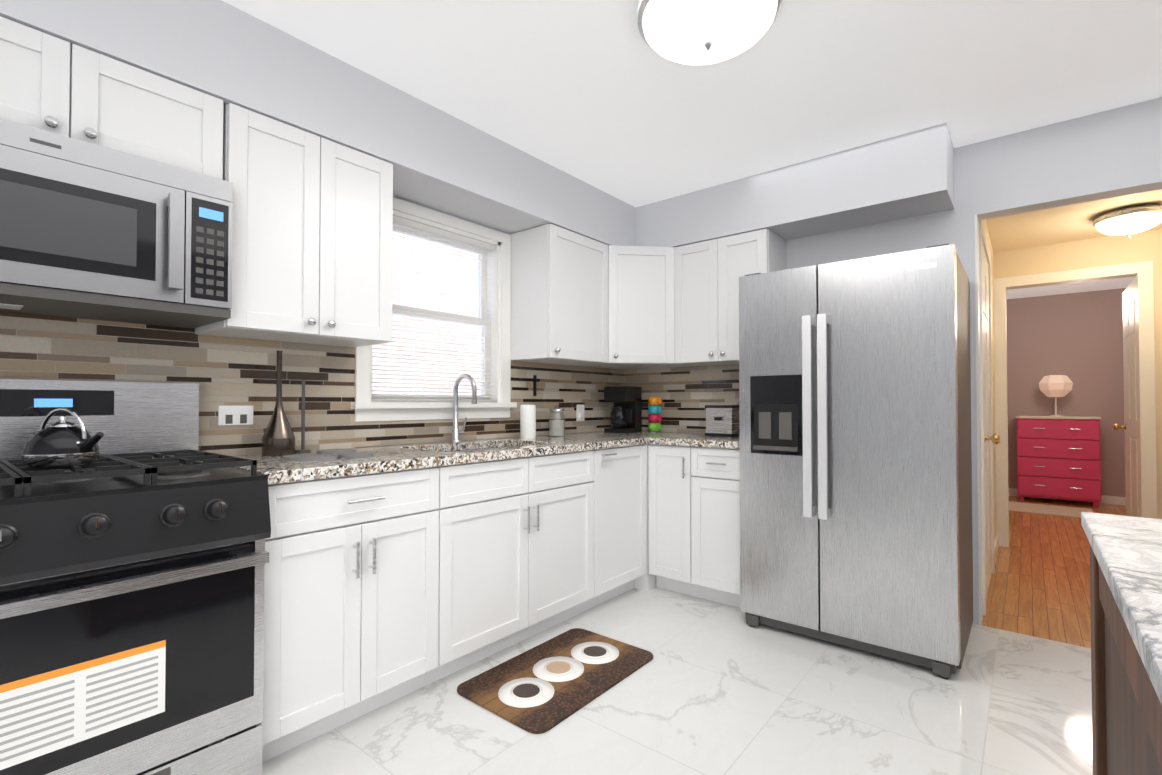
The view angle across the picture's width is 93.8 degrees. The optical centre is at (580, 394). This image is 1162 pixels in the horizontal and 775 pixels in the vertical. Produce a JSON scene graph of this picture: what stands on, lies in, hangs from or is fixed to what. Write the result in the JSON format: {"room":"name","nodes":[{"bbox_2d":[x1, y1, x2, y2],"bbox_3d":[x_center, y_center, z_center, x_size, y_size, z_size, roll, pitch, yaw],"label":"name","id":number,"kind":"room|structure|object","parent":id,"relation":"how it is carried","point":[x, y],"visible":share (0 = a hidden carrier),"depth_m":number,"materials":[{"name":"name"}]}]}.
{"room":"kitchen","nodes":[
{"label":"kitchen","id":0,"kind":"room"},
{"bbox_2d":[0,0,635,245],"bbox_3d":[-1.095,-1.142,2.184,0.338,0.321,4.890,-1,-1,39],"label":"soffit","id":1,"kind":"structure","parent":0,"point":[437,158],"depth_m":2.11,"materials":[{"name":"white paint"}]},
{"bbox_2d":[355,196,601,447],"bbox_3d":[-1.246,-0.070,2.369,0.150,2.460,5.010,-1,-1,39],"label":"wall","id":2,"kind":"structure","parent":0,"point":[480,225],"depth_m":2.91,"materials":[{"name":"white paint"}]},
{"bbox_2d":[0,16,223,179],"bbox_3d":[-1.539,-0.842,1.615,0.356,0.289,0.755,-1,-1,39],"label":"upper cabinet","id":3,"kind":"object","parent":2,"relation":"attached to","point":[52,84],"visible":0.83,"depth_m":1.58,"materials":[{"name":"white wood"}]},
{"bbox_2d":[0,118,232,328],"bbox_3d":[-1.506,-0.472,1.582,0.438,0.445,0.755,-1,-1,39],"label":"microwave","id":4,"kind":"object","parent":3,"relation":"attached to","point":[91,231],"visible":1,"depth_m":1.54,"materials":[{"name":"silver metal"}]},
{"bbox_2d":[195,103,392,346],"bbox_3d":[-1.100,-0.601,2.146,0.356,0.755,0.615,-1,-1,39],"label":"upper cabinet","id":5,"kind":"object","parent":2,"relation":"attached to","point":[312,245],"visible":0.98,"depth_m":2.02,"materials":[{"name":"white wood"}]},
{"bbox_2d":[0,311,623,455],"bbox_3d":[-0.811,0.302,2.769,0.006,1.130,3.590,-1,-1,39],"label":"backsplash","id":6,"kind":"structure","parent":2,"relation":"attached to","point":[226,371],"depth_m":2.18,"materials":[{"name":"tile"}]},
{"bbox_2d":[218,406,252,424],"bbox_3d":[-1.342,0.079,2.116,0.007,0.075,0.120,-1,-1,39],"label":"electrical outlet plate","id":7,"kind":"object","parent":6,"relation":"attached to","point":[235,415],"depth_m":2.11,"materials":[{"name":"white plastic"}]},
{"bbox_2d":[533,375,536,395],"bbox_3d":[-0.288,-0.058,3.400,0.008,0.130,0.020,-1,-1,39],"label":"electrical outlet plate","id":8,"kind":"object","parent":6,"relation":"attached to","point":[534,376],"depth_m":3.39,"materials":[{"name":"plastic"}]},
{"bbox_2d":[576,405,583,420],"bbox_3d":[0.001,0.124,3.742,0.019,0.115,0.080,-1,-1,39],"label":"electrical outlet plate","id":9,"kind":"object","parent":6,"relation":"attached to","point":[579,408],"depth_m":3.73,"materials":[{"name":"white plastic"}]},
{"bbox_2d":[351,197,516,421],"bbox_3d":[-0.776,-0.414,2.907,0.200,1.085,1.000,-1,-1,39],"label":"window","id":10,"kind":"structure","parent":2,"relation":"in","point":[364,407],"depth_m":3.02,"materials":[{"name":"white"}]},
{"bbox_2d":[371,216,495,401],"bbox_3d":[-0.762,-0.421,2.896,0.046,0.918,0.786,-1,-1,39],"label":"window blind","id":11,"kind":"object","parent":10,"relation":"attached to","point":[415,226],"visible":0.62,"depth_m":2.88,"materials":[{"name":"white plastic"}]},
{"bbox_2d":[510,224,608,364],"bbox_3d":[-0.112,-0.582,3.349,0.356,0.755,0.553,-1,-1,39],"label":"upper cabinet","id":12,"kind":"object","parent":2,"relation":"attached to","point":[559,299],"visible":1,"depth_m":3.19,"materials":[{"name":"white wood"}]},
{"bbox_2d":[572,245,692,369],"bbox_3d":[0.369,-0.576,3.719,0.629,0.755,0.634,-1,-1,39],"label":"upper cabinet","id":13,"kind":"object","parent":2,"relation":"attached to","point":[641,302],"visible":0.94,"depth_m":3.49,"materials":[{"name":"white wood"}]},
{"bbox_2d":[222,0,1161,206],"bbox_3d":[0.416,-1.360,1.024,4.450,0.080,5.010,-1,-1,39],"label":"ceiling","id":14,"kind":"structure","parent":0,"point":[602,95],"depth_m":2.20,"materials":[{"name":"white paint"}]},
{"bbox_2d":[637,0,782,64],"bbox_3d":[0.424,-1.227,1.811,0.470,0.162,0.470,-1,-1,39],"label":"kitchen ceiling light","id":15,"kind":"object","parent":14,"relation":"attached to","point":[696,32],"visible":1,"depth_m":1.77,"materials":[{"name":"white glass"}]},
{"bbox_2d":[262,496,1125,774],"bbox_3d":[2.083,1.198,2.857,4.650,0.060,10.020,-1,-1,39],"label":"floor","id":16,"kind":"structure","parent":0,"point":[713,688],"depth_m":2.02,"materials":[{"name":"tile"}]},
{"bbox_2d":[0,379,270,774],"bbox_3d":[-1.377,0.549,1.460,0.748,1.195,0.757,-1,-1,39],"label":"stove","id":17,"kind":"object","parent":16,"relation":"on","point":[134,558],"visible":0.96,"depth_m":1.36,"materials":[{"name":"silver metal"}]},
{"bbox_2d":[22,407,103,466],"bbox_3d":[-1.371,0.109,1.440,0.183,0.152,0.151,-1,-1,39],"label":"kettle","id":18,"kind":"object","parent":17,"relation":"on","point":[62,442],"visible":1,"depth_m":1.41,"materials":[{"name":"black metal"}]},
{"bbox_2d":[261,465,456,761],"bbox_3d":[-0.970,0.717,2.078,0.614,0.878,0.700,-1,-1,39],"label":"base cabinet","id":19,"kind":"object","parent":16,"relation":"on","point":[382,589],"depth_m":1.84,"materials":[{"name":"white wood"}]},
{"bbox_2d":[457,480,596,670],"bbox_3d":[-0.495,0.835,2.654,0.614,0.660,1.035,-1,-1,39],"label":"base cabinet","id":20,"kind":"object","parent":16,"relation":"on","point":[527,553],"depth_m":2.44,"materials":[{"name":"white wood"}]},
{"bbox_2d":[457,628,652,733],"bbox_3d":[-0.083,1.150,2.268,0.470,0.016,0.760,-1,-1,39],"label":"rug","id":21,"kind":"object","parent":16,"relation":"on","point":[546,686],"visible":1,"depth_m":2.19,"materials":[{"name":"brown fabric"}]},
{"bbox_2d":[501,444,646,604],"bbox_3d":[-0.023,0.735,3.230,0.614,0.878,0.573,-1,-1,39],"label":"base cabinet","id":22,"kind":"object","parent":16,"relation":"on","point":[618,474],"depth_m":2.99,"materials":[{"name":"white wood"}]},
{"bbox_2d":[200,431,663,484],"bbox_3d":[-0.305,0.361,2.877,0.635,0.226,2.765,-1,-1,39],"label":"countertop","id":23,"kind":"structure","parent":22,"relation":"on","point":[277,469],"depth_m":2.25,"materials":[{"name":"stone"}]},
{"bbox_2d":[262,351,304,456],"bbox_3d":[-1.188,0.032,2.138,0.115,0.410,0.115,-1,-1,33],"label":"bronze vase","id":24,"kind":"object","parent":23,"relation":"on","point":[278,438],"depth_m":2.12,"materials":[{"name":"brown"}]},
{"bbox_2d":[283,449,373,460],"bbox_3d":[-0.935,0.223,2.034,0.218,0.024,0.298,-1,-1,39],"label":"pot holder","id":25,"kind":"object","parent":23,"relation":"on","point":[325,454],"visible":1,"depth_m":2.01,"materials":[{"name":"grey fabric"}]},
{"bbox_2d":[450,374,476,442],"bbox_3d":[-0.593,0.069,2.818,0.192,0.357,0.093,-1,-1,39],"label":"faucet","id":26,"kind":"object","parent":23,"relation":"on","point":[456,433],"visible":1,"depth_m":2.83,"materials":[{"name":"silver metal"}]},
{"bbox_2d":[520,405,535,438],"bbox_3d":[-0.307,0.154,3.154,0.090,0.197,0.090,-1,-1,39],"label":"paper towel roll","id":27,"kind":"object","parent":23,"relation":"on","point":[527,421],"visible":1,"depth_m":3.12,"materials":[{"name":"white paper"}]},
{"bbox_2d":[548,405,564,436],"bbox_3d":[-0.150,0.160,3.361,0.104,0.192,0.104,-1,-1,39],"label":"glass jar","id":28,"kind":"object","parent":23,"relation":"on","point":[556,427],"visible":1,"depth_m":3.32,"materials":[{"name":"beige glass"}]},
{"bbox_2d":[604,386,641,432],"bbox_3d":[0.297,0.103,3.820,0.190,0.320,0.205,-1,-1,39],"label":"coffee maker","id":29,"kind":"object","parent":23,"relation":"on","point":[626,414],"visible":1,"depth_m":3.76,"materials":[{"name":"black plastic"}]},
{"bbox_2d":[647,397,661,431],"bbox_3d":[0.524,0.139,3.856,0.111,0.250,0.100,-1,-1,39],"label":"mugs","id":30,"kind":"object","parent":23,"relation":"on","point":[654,419],"visible":1,"depth_m":3.83,"materials":[{"name":"multicoloured ceramic"}]},
{"bbox_2d":[634,444,655,590],"bbox_3d":[0.362,0.742,3.700,0.612,0.878,0.636,-1,-1,39],"label":"base cabinet","id":31,"kind":"object","parent":16,"relation":"on","point":[646,582],"visible":0.14,"depth_m":3.27,"materials":[{"name":"white wood"}]},
{"bbox_2d":[648,444,739,607],"bbox_3d":[0.826,0.736,3.282,0.624,0.878,0.650,-1,-1,39],"label":"base cabinet","id":32,"kind":"object","parent":16,"relation":"on","point":[694,517],"visible":0.75,"depth_m":3.06,"materials":[{"name":"white wood"}]},
{"bbox_2d":[648,432,739,448],"bbox_3d":[0.851,0.274,3.287,0.582,0.039,0.665,-1,-1,39],"label":"countertop","id":33,"kind":"structure","parent":32,"relation":"on","point":[669,438],"depth_m":3.14,"materials":[{"name":"stone"}]},
{"bbox_2d":[705,405,739,436],"bbox_3d":[0.919,0.161,3.418,0.180,0.192,0.285,-1,-1,39],"label":"toaster","id":34,"kind":"object","parent":33,"relation":"on","point":[722,420],"visible":0.81,"depth_m":3.31,"materials":[{"name":"silver metal"}]},
{"bbox_2d":[739,244,972,679],"bbox_3d":[1.382,0.276,2.748,0.912,1.782,0.816,-1,-1,39],"label":"refrigerator","id":35,"kind":"object","parent":16,"relation":"on","point":[855,454],"visible":1,"depth_m":2.43,"materials":[{"name":"silver metal"}]},
{"bbox_2d":[1009,501,1092,517],"bbox_3d":[4.921,1.208,5.722,0.700,0.007,0.650,-1,-1,39],"label":"bedroom rug","id":36,"kind":"object","parent":16,"relation":"on","point":[1076,512],"visible":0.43,"depth_m":5.71,"materials":[{"name":"beige fabric"}]},
{"bbox_2d":[1015,416,1100,507],"bbox_3d":[5.411,0.732,6.184,0.720,0.975,0.425,-1,-1,39],"label":"dresser","id":37,"kind":"object","parent":16,"relation":"on","point":[1058,457],"visible":1,"depth_m":6.03,"materials":[{"name":"red wood"}]},
{"bbox_2d":[1039,375,1072,415],"bbox_3d":[5.423,0.010,6.211,0.292,0.470,0.285,-1,-1,39],"label":"table lamp","id":38,"kind":"object","parent":37,"relation":"on","point":[1055,386],"visible":1,"depth_m":6.13,"materials":[{"name":"beige"}]},
{"bbox_2d":[1083,528,1161,774],"bbox_3d":[1.216,0.675,0.184,1.468,0.904,0.782,-1,-1,39],"label":"kitchen island","id":39,"kind":"object","parent":16,"relation":"on","point":[1127,708],"depth_m":0.75,"materials":[{"name":"wood"}]},
{"bbox_2d":[1081,512,1161,703],"bbox_3d":[1.216,0.209,0.192,1.488,0.025,0.802,-1,-1,39],"label":"island countertop","id":40,"kind":"structure","parent":39,"relation":"on","point":[1128,549],"depth_m":0.63,"materials":[{"name":"white stone"}]},
{"bbox_2d":[636,123,953,246],"bbox_3d":[1.163,-1.125,3.275,1.767,0.321,0.338,-1,-1,39],"label":"soffit","id":41,"kind":"structure","parent":0,"point":[906,175],"depth_m":2.97,"materials":[{"name":"white paint"}]},
{"bbox_2d":[642,97,1161,624],"bbox_3d":[2.026,-0.062,2.846,4.300,2.460,0.120,-1,-1,39],"label":"wall","id":42,"kind":"structure","parent":0,"point":[1096,157],"depth_m":2.69,"materials":[{"name":"white paint"}]},
{"bbox_2d":[624,364,738,432],"bbox_3d":[0.820,0.021,3.753,1.223,0.478,0.006,-1,-1,39],"label":"backsplash","id":43,"kind":"structure","parent":42,"relation":"attached to","point":[685,392],"depth_m":3.82,"materials":[{"name":"tile"}]},
{"bbox_2d":[674,229,786,365],"bbox_3d":[0.931,-0.581,3.438,0.613,0.755,0.356,-1,-1,39],"label":"upper cabinet","id":44,"kind":"object","parent":42,"relation":"attached to","point":[708,274],"visible":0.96,"depth_m":3.34,"materials":[{"name":"white wood"}]},
{"bbox_2d":[982,219,995,541],"bbox_3d":[2.648,0.015,3.634,0.120,2.330,1.890,-1,-1,39],"label":"wall","id":45,"kind":"structure","parent":0,"point":[992,316],"depth_m":4.14,"materials":[{"name":"beige paint"}]},
{"bbox_2d":[975,214,982,625],"bbox_3d":[2.060,0.122,2.814,0.010,2.090,0.124,-1,-1,39],"label":"trim","id":46,"kind":"structure","parent":45,"relation":"attached to","point":[979,471],"depth_m":2.77,"materials":[{"name":"white wood"}]},
{"bbox_2d":[979,220,999,615],"bbox_3d":[2.476,0.112,3.263,0.083,2.125,1.000,-1,-1,39],"label":"door","id":47,"kind":"structure","parent":45,"relation":"attached to","point":[989,438],"depth_m":3.21,"materials":[{"name":"white wood"}]},
{"bbox_2d":[994,534,997,564],"bbox_3d":[3.061,1.141,4.015,0.012,0.090,0.750,-1,-1,39],"label":"baseboard","id":48,"kind":"structure","parent":45,"relation":"attached to","point":[996,539],"depth_m":4.03,"materials":[{"name":"white wood"}]},
{"bbox_2d":[1006,288,1125,496],"bbox_3d":[5.714,0.022,6.312,3.600,2.400,0.100,-1,-1,39],"label":"wall","id":49,"kind":"structure","parent":0,"point":[1076,339],"depth_m":6.27,"materials":[{"name":"brown"}]},
{"bbox_2d":[1009,488,1125,504],"bbox_3d":[5.717,1.175,6.219,3.300,0.090,0.012,-1,-1,39],"label":"baseboard","id":50,"kind":"structure","parent":49,"relation":"attached to","point":[1116,500],"depth_m":6.08,"materials":[{"name":"white wood"}]},
{"bbox_2d":[1006,277,1134,298],"bbox_3d":[4.793,-1.246,5.211,3.400,0.100,3.000,-1,-1,39],"label":"ceiling","id":51,"kind":"structure","parent":0,"point":[1107,284],"depth_m":6.04,"materials":[{"name":"white paint"}]},
{"bbox_2d":[986,189,1161,251],"bbox_3d":[3.161,-1.205,3.309,1.350,0.100,2.010,-1,-1,39],"label":"ceiling","id":52,"kind":"structure","parent":0,"point":[1062,224],"depth_m":3.65,"materials":[{"name":"beige paint"}]},
{"bbox_2d":[1093,204,1161,237],"bbox_3d":[3.462,-1.072,3.429,0.340,0.162,0.340,-1,-1,39],"label":"light","id":53,"kind":"object","parent":52,"relation":"attached to","point":[1129,222],"visible":1,"depth_m":3.35,"materials":[{"name":"white glass"}]},
{"bbox_2d":[993,229,1161,533],"bbox_3d":[3.804,-0.014,3.986,3.400,2.400,0.120,-1,-1,39],"label":"wall","id":54,"kind":"structure","parent":0,"point":[1143,246],"depth_m":3.92,"materials":[{"name":"beige paint"}]},
{"bbox_2d":[994,261,1156,546],"bbox_3d":[3.668,0.131,4.083,0.882,2.113,0.138,-1,-1,39],"label":"trim","id":55,"kind":"structure","parent":54,"relation":"attached to","point":[1141,273],"depth_m":3.89,"materials":[{"name":"white wood"}]},
{"bbox_2d":[1113,279,1138,516],"bbox_3d":[4.243,0.164,4.218,0.111,2.030,0.760,-1,-1,39],"label":"door leaf","id":56,"kind":"structure","parent":54,"relation":"in","point":[1130,404],"depth_m":4.22,"materials":[{"name":"white wood"}]},
{"label":"outside","id":57,"kind":"structure","parent":0,"visible":0},
{"bbox_2d":[372,232,480,394],"bbox_3d":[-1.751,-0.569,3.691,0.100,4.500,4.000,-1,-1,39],"label":"window pane","id":58,"kind":"structure","parent":57,"point":[415,282],"depth_m":4.30,"materials":[{"name":"glass"}]}
]}

